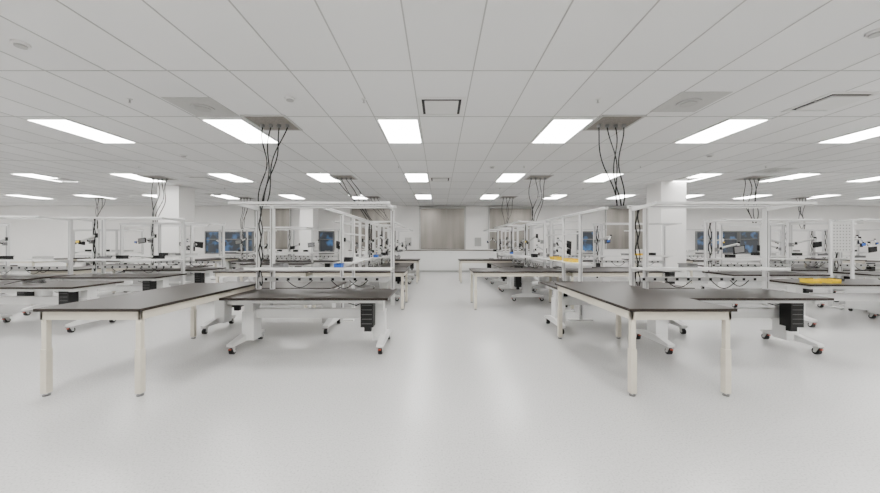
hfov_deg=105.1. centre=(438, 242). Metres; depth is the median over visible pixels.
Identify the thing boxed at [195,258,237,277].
lab table
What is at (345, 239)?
articulated arm
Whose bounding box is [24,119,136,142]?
ceiling light
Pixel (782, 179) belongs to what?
ceiling vent
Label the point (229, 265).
lab bench
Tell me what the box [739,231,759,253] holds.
window
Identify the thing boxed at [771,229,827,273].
lab bench
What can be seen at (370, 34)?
ceiling
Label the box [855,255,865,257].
storage bin
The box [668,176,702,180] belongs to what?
ceiling vent
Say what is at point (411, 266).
lab bench
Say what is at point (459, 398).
floor
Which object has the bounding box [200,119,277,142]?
ceiling light
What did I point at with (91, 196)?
ceiling light
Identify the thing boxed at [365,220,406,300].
lab bench
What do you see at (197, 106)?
ceiling vent
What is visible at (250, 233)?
window
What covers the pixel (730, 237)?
window
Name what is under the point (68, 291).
lab bench
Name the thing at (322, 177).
ceiling light
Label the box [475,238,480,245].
wall dispenser
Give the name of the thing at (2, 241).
articulated arm
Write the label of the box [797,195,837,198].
ceiling light
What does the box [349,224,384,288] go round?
lab bench
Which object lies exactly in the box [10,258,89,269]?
lab table
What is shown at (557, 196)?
ceiling light
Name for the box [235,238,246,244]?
articulated arm
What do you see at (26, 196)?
ceiling light
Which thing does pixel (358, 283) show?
lab bench
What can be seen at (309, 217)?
column
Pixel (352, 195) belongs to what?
ceiling vent
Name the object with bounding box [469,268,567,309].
lab table
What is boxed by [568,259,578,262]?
storage bin
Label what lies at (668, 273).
lab bench
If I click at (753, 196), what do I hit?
ceiling light
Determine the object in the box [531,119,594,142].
ceiling light
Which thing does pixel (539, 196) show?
ceiling vent
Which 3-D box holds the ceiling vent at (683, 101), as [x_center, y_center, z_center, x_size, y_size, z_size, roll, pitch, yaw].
[3.050,-1.706,4.120,0.580,0.028,0.580,0,0,0]
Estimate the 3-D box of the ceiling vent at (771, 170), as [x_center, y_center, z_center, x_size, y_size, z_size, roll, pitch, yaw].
[7.900,-1.706,8.000,0.580,0.028,0.580,0,0,0]
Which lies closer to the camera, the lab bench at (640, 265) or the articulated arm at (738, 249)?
the articulated arm at (738, 249)
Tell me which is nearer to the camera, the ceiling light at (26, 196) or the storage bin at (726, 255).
the storage bin at (726, 255)
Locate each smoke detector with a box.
[9,39,31,49]
[284,96,294,101]
[864,28,879,38]
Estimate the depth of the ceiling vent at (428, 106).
4.18 m
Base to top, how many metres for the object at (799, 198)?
1.198 m
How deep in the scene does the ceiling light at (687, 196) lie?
12.27 m
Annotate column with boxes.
[157,185,194,285]
[300,208,318,265]
[647,181,685,285]
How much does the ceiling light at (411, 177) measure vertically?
0.012 m
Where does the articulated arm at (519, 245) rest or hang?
attached to the lab bench at (524, 283)
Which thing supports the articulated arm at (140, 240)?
attached to the lab bench at (200, 273)
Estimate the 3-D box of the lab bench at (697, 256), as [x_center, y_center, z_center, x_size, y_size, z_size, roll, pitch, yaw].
[9.230,0.393,12.270,1.930,1.815,0.800,0,0,0]
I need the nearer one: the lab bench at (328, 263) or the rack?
the rack
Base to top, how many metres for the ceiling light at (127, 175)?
0.012 m
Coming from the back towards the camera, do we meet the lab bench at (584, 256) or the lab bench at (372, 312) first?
the lab bench at (584, 256)
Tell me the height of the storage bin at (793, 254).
0.080 m
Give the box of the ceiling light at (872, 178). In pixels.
[845,176,879,181]
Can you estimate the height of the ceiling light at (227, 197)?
0.012 m
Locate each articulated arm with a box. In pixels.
[0,237,7,244]
[75,233,97,243]
[138,234,156,243]
[179,242,194,250]
[186,239,202,247]
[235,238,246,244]
[308,240,318,247]
[336,238,358,249]
[368,235,388,244]
[368,245,388,255]
[381,242,397,250]
[499,237,511,244]
[510,244,524,252]
[525,234,543,243]
[553,238,571,248]
[553,244,570,254]
[594,235,611,242]
[715,242,744,253]
[757,245,780,250]
[789,237,821,247]
[855,237,865,246]
[855,242,876,252]
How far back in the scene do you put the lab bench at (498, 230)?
12.03 m
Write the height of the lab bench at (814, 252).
1.815 m
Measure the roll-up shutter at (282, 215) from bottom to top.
1.960 m
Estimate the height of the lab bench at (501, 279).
1.815 m
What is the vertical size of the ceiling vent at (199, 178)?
0.025 m
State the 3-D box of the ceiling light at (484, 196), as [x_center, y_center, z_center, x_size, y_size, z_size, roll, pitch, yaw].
[1.865,-1.714,12.540,0.580,0.012,1.120,0,0,0]
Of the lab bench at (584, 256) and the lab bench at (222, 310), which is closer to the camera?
the lab bench at (222, 310)
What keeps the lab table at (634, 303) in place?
on the floor
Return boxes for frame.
[322,208,370,320]
[540,206,607,320]
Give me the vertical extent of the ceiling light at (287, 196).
0.012 m
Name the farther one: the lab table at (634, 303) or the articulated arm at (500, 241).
the articulated arm at (500, 241)
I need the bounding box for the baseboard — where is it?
[10,269,879,270]
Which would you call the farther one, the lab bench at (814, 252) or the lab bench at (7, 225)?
the lab bench at (814, 252)
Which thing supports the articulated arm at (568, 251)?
attached to the lab bench at (550, 265)
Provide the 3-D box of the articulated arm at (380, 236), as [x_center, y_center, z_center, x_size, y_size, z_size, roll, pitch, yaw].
[-1.363,-0.071,7.637,0.433,0.240,0.354,0,0,0]
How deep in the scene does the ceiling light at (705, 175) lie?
8.56 m
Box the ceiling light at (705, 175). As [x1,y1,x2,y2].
[685,173,723,181]
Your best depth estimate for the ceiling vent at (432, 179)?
9.00 m
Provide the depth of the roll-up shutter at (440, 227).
15.56 m
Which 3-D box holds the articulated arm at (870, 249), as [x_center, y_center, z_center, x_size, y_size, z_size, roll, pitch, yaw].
[9.032,0.088,7.213,0.354,0.233,0.433,0,0,0]
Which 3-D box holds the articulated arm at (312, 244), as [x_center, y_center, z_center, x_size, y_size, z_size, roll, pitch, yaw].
[-3.938,0.019,10.614,0.354,0.247,0.433,0,0,0]
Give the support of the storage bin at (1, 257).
on the lab bench at (3, 277)
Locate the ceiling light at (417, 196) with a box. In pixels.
[415,195,431,198]
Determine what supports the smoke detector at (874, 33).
attached to the ceiling
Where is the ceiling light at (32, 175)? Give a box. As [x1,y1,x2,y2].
[9,173,73,181]
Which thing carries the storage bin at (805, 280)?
on the lab bench at (793, 285)
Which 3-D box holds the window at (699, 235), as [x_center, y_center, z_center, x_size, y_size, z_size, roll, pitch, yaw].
[12.297,-0.025,15.565,0.884,1.050,0.070,0,0,0]
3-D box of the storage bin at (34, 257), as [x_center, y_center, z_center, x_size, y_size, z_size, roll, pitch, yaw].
[-7.695,0.295,6.553,0.196,0.070,0.206,0,0,0]
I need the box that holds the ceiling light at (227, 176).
[206,173,253,181]
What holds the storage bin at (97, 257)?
on the lab bench at (150, 281)
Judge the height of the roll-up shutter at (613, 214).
1.960 m
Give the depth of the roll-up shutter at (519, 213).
15.56 m
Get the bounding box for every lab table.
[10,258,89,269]
[27,264,148,305]
[33,283,255,396]
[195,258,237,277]
[213,268,314,307]
[310,268,408,309]
[363,259,419,281]
[458,259,515,281]
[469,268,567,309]
[555,268,664,309]
[555,283,737,396]
[635,258,693,282]
[794,258,866,278]
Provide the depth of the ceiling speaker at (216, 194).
11.91 m
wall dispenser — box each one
[405,238,410,245]
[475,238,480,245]
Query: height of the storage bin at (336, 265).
0.060 m
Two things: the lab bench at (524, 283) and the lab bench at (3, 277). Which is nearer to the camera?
the lab bench at (3, 277)
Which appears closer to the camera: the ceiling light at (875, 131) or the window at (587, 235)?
the ceiling light at (875, 131)
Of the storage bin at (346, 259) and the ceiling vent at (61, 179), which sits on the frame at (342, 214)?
the storage bin at (346, 259)
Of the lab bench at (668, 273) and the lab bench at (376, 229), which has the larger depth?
the lab bench at (376, 229)
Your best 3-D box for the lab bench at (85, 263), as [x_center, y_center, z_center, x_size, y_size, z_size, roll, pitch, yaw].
[-12.020,0.393,12.270,1.930,1.815,0.800,0,0,0]
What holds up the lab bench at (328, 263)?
on the floor
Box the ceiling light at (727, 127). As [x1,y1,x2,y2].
[674,119,770,142]
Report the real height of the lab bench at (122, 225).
1.815 m
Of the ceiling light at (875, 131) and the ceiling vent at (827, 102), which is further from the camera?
the ceiling light at (875, 131)
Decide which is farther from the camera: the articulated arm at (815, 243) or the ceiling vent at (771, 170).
the ceiling vent at (771, 170)
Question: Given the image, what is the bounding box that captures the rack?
[824,221,854,308]
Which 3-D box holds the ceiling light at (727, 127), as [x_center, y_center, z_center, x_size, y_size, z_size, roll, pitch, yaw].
[4.305,-1.714,5.220,0.580,0.012,1.120,0,0,0]
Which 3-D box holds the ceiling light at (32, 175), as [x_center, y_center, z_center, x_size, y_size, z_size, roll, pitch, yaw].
[-10.335,-1.714,8.880,0.580,0.012,1.120,0,0,0]
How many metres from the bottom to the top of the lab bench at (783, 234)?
1.815 m
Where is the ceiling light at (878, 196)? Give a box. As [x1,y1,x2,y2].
[859,196,879,198]
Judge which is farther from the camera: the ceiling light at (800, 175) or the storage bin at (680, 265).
the ceiling light at (800, 175)
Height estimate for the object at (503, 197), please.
1.198 m
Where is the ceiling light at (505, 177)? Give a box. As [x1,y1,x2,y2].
[495,173,525,181]
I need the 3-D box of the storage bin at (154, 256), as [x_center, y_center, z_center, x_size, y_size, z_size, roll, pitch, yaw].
[-5.651,0.290,6.803,0.156,0.080,0.126,0,0,0]
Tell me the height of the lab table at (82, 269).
0.750 m
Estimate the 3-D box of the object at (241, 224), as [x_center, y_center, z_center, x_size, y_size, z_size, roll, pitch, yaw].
[-7.400,-1.121,12.840,0.600,1.197,0.600,0,0,0]
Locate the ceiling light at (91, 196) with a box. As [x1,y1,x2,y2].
[76,195,115,198]
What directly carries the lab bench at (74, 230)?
on the floor
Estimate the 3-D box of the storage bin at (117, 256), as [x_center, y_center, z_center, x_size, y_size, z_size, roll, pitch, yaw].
[-6.391,0.290,6.803,0.156,0.080,0.126,0,0,0]
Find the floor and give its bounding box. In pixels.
[0,271,879,492]
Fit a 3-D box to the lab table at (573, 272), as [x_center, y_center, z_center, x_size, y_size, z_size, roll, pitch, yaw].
[3.450,0.925,6.950,1.830,0.750,0.900,0,0,0]
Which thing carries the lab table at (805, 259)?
on the floor
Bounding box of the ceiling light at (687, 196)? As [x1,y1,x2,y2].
[686,195,701,197]
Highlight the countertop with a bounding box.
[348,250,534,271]
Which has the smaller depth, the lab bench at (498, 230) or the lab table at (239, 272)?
the lab table at (239, 272)
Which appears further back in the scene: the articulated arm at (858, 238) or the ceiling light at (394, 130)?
the articulated arm at (858, 238)
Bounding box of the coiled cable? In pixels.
[4,280,46,284]
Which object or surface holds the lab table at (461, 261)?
on the floor
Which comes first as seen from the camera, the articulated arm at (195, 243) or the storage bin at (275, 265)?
the storage bin at (275, 265)
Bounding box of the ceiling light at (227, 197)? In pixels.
[211,195,237,198]
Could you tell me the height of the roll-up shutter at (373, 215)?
1.960 m
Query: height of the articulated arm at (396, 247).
0.233 m
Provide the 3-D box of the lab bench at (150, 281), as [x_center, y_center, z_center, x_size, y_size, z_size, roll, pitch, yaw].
[-6.200,0.393,6.600,1.930,1.815,0.800,0,0,0]
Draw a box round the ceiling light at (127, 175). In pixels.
[107,173,165,181]
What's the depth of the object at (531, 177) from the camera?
8.80 m
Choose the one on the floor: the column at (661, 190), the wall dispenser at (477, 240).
the column at (661, 190)
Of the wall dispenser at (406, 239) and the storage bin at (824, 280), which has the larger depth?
the wall dispenser at (406, 239)
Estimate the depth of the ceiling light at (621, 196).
12.43 m
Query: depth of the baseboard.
15.59 m
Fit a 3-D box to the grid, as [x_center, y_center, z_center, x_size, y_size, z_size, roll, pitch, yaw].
[0.000,-1.719,5.550,42.000,0.004,20.100,0,0,0]
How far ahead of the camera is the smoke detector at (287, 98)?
3.97 m
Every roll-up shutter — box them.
[254,208,290,248]
[350,208,390,248]
[419,206,465,248]
[488,206,532,248]
[605,206,642,248]
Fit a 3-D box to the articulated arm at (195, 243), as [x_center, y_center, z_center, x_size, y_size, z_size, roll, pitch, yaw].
[-6.632,0.016,9.076,0.354,0.261,0.433,0,0,0]
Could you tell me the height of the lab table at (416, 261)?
0.750 m
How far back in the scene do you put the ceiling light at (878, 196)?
12.95 m
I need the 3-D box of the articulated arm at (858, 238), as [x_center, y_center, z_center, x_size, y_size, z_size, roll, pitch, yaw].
[8.756,-0.025,7.207,0.429,0.220,0.310,0,0,37]
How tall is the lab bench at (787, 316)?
1.815 m
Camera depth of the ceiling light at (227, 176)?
8.82 m
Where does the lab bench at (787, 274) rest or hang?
on the floor
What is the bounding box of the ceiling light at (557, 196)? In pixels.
[544,195,566,198]
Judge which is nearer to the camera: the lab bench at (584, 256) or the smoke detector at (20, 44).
the smoke detector at (20, 44)
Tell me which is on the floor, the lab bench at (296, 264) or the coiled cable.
the lab bench at (296, 264)
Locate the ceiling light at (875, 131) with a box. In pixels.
[816,126,879,142]
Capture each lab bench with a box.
[0,216,74,315]
[0,223,10,293]
[0,281,123,332]
[50,217,186,295]
[73,229,132,274]
[73,229,144,274]
[119,223,212,291]
[123,222,225,292]
[200,281,346,333]
[218,229,276,269]
[219,201,396,353]
[228,229,291,268]
[240,227,313,280]
[277,229,339,266]
[333,220,374,288]
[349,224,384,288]
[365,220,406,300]
[376,229,395,258]
[380,224,411,286]
[395,229,415,279]
[483,229,505,279]
[489,224,525,290]
[498,220,545,300]
[501,229,523,262]
[517,225,554,290]
[530,220,578,296]
[540,281,694,333]
[547,229,606,277]
[592,223,681,283]
[623,229,642,266]
[627,201,833,353]
[686,229,723,270]
[698,223,792,288]
[702,219,830,307]
[759,222,872,292]
[769,279,879,326]
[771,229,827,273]
[807,229,879,279]
[827,219,879,301]
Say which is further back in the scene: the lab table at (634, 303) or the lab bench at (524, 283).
the lab bench at (524, 283)
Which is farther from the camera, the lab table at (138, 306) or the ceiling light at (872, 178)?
the ceiling light at (872, 178)
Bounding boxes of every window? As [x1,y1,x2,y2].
[205,231,221,253]
[225,231,240,253]
[243,231,253,253]
[319,231,333,253]
[577,231,596,253]
[695,231,711,253]
[717,231,738,253]
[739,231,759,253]
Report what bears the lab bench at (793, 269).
on the floor
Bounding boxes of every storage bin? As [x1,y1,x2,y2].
[0,256,13,259]
[32,256,53,259]
[96,256,111,258]
[116,255,128,258]
[153,255,164,258]
[185,253,197,255]
[272,263,288,267]
[334,263,343,267]
[344,257,352,261]
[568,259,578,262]
[677,263,697,267]
[724,254,735,257]
[792,253,801,255]
[799,278,821,282]
[817,278,840,282]
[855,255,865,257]
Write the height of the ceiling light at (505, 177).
0.012 m
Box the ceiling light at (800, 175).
[757,173,822,181]
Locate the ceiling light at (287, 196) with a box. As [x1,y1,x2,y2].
[279,195,304,198]
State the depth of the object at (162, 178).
8.89 m
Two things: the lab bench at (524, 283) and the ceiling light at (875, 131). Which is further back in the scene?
the lab bench at (524, 283)
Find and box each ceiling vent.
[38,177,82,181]
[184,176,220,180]
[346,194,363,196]
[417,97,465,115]
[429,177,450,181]
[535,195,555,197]
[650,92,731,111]
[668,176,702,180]
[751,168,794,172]
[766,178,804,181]
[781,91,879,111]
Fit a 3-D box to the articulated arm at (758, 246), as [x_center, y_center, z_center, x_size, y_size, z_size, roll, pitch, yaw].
[8.868,0.120,9.076,0.354,0.261,0.433,0,0,0]
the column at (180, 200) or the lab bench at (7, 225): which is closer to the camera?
the lab bench at (7, 225)
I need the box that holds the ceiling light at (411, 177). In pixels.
[404,173,428,181]
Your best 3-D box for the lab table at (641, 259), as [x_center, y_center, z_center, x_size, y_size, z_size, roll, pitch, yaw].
[7.750,0.925,11.740,0.900,0.750,1.830,0,0,0]
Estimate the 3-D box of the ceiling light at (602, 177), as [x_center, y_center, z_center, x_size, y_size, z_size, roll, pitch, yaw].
[4.305,-1.714,8.880,0.580,0.012,1.120,0,0,0]
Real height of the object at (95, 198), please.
1.198 m
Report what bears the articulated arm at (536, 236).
attached to the lab bench at (524, 283)
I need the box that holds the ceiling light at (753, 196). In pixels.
[732,195,769,198]
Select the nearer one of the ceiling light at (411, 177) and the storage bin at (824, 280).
the storage bin at (824, 280)
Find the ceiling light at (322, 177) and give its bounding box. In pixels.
[305,173,341,181]
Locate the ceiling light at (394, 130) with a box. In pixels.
[376,119,421,142]
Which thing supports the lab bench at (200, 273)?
on the floor
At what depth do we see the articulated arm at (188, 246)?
9.22 m
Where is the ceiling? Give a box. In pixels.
[0,0,879,205]
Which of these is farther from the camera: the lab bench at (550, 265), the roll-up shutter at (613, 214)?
the roll-up shutter at (613, 214)
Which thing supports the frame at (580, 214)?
on the floor
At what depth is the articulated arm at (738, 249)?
7.00 m
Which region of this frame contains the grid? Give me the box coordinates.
[0,0,879,205]
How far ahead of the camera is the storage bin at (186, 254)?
8.51 m
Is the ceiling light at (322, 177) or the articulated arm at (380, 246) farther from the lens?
the ceiling light at (322, 177)
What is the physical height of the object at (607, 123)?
1.197 m
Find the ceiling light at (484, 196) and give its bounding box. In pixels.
[480,195,498,198]
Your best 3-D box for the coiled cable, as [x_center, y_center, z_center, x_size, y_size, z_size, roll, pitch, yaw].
[-6.324,0.598,5.149,0.426,0.058,0.196,0,0,-37]
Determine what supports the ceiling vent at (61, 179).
in the ceiling
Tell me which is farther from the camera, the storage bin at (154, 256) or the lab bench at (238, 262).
the lab bench at (238, 262)
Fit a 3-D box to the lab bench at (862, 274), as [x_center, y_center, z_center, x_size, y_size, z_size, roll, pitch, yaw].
[9.600,0.393,7.100,1.930,1.815,0.800,0,0,0]
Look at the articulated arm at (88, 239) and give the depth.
6.67 m
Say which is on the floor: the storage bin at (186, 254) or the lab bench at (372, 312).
the lab bench at (372, 312)
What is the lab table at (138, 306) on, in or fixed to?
on the floor
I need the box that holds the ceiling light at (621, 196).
[606,195,634,198]
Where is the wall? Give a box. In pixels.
[0,206,879,268]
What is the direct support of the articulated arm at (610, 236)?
attached to the lab bench at (668, 273)
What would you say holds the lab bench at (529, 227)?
on the floor
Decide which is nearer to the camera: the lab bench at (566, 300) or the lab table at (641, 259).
the lab bench at (566, 300)
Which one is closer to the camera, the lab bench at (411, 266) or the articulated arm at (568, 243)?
the articulated arm at (568, 243)
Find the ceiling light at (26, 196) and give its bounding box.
[8,195,52,198]
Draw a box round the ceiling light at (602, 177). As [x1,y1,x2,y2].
[583,173,624,181]
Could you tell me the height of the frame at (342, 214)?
1.815 m
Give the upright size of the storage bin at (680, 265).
0.060 m
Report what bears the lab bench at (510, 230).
on the floor
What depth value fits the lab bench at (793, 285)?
5.46 m
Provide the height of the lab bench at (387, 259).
1.815 m
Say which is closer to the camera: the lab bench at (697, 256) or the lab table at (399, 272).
the lab table at (399, 272)
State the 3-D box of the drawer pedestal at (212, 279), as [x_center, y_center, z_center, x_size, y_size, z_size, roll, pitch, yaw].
[-4.900,1.025,7.585,0.400,0.550,0.530,0,0,0]

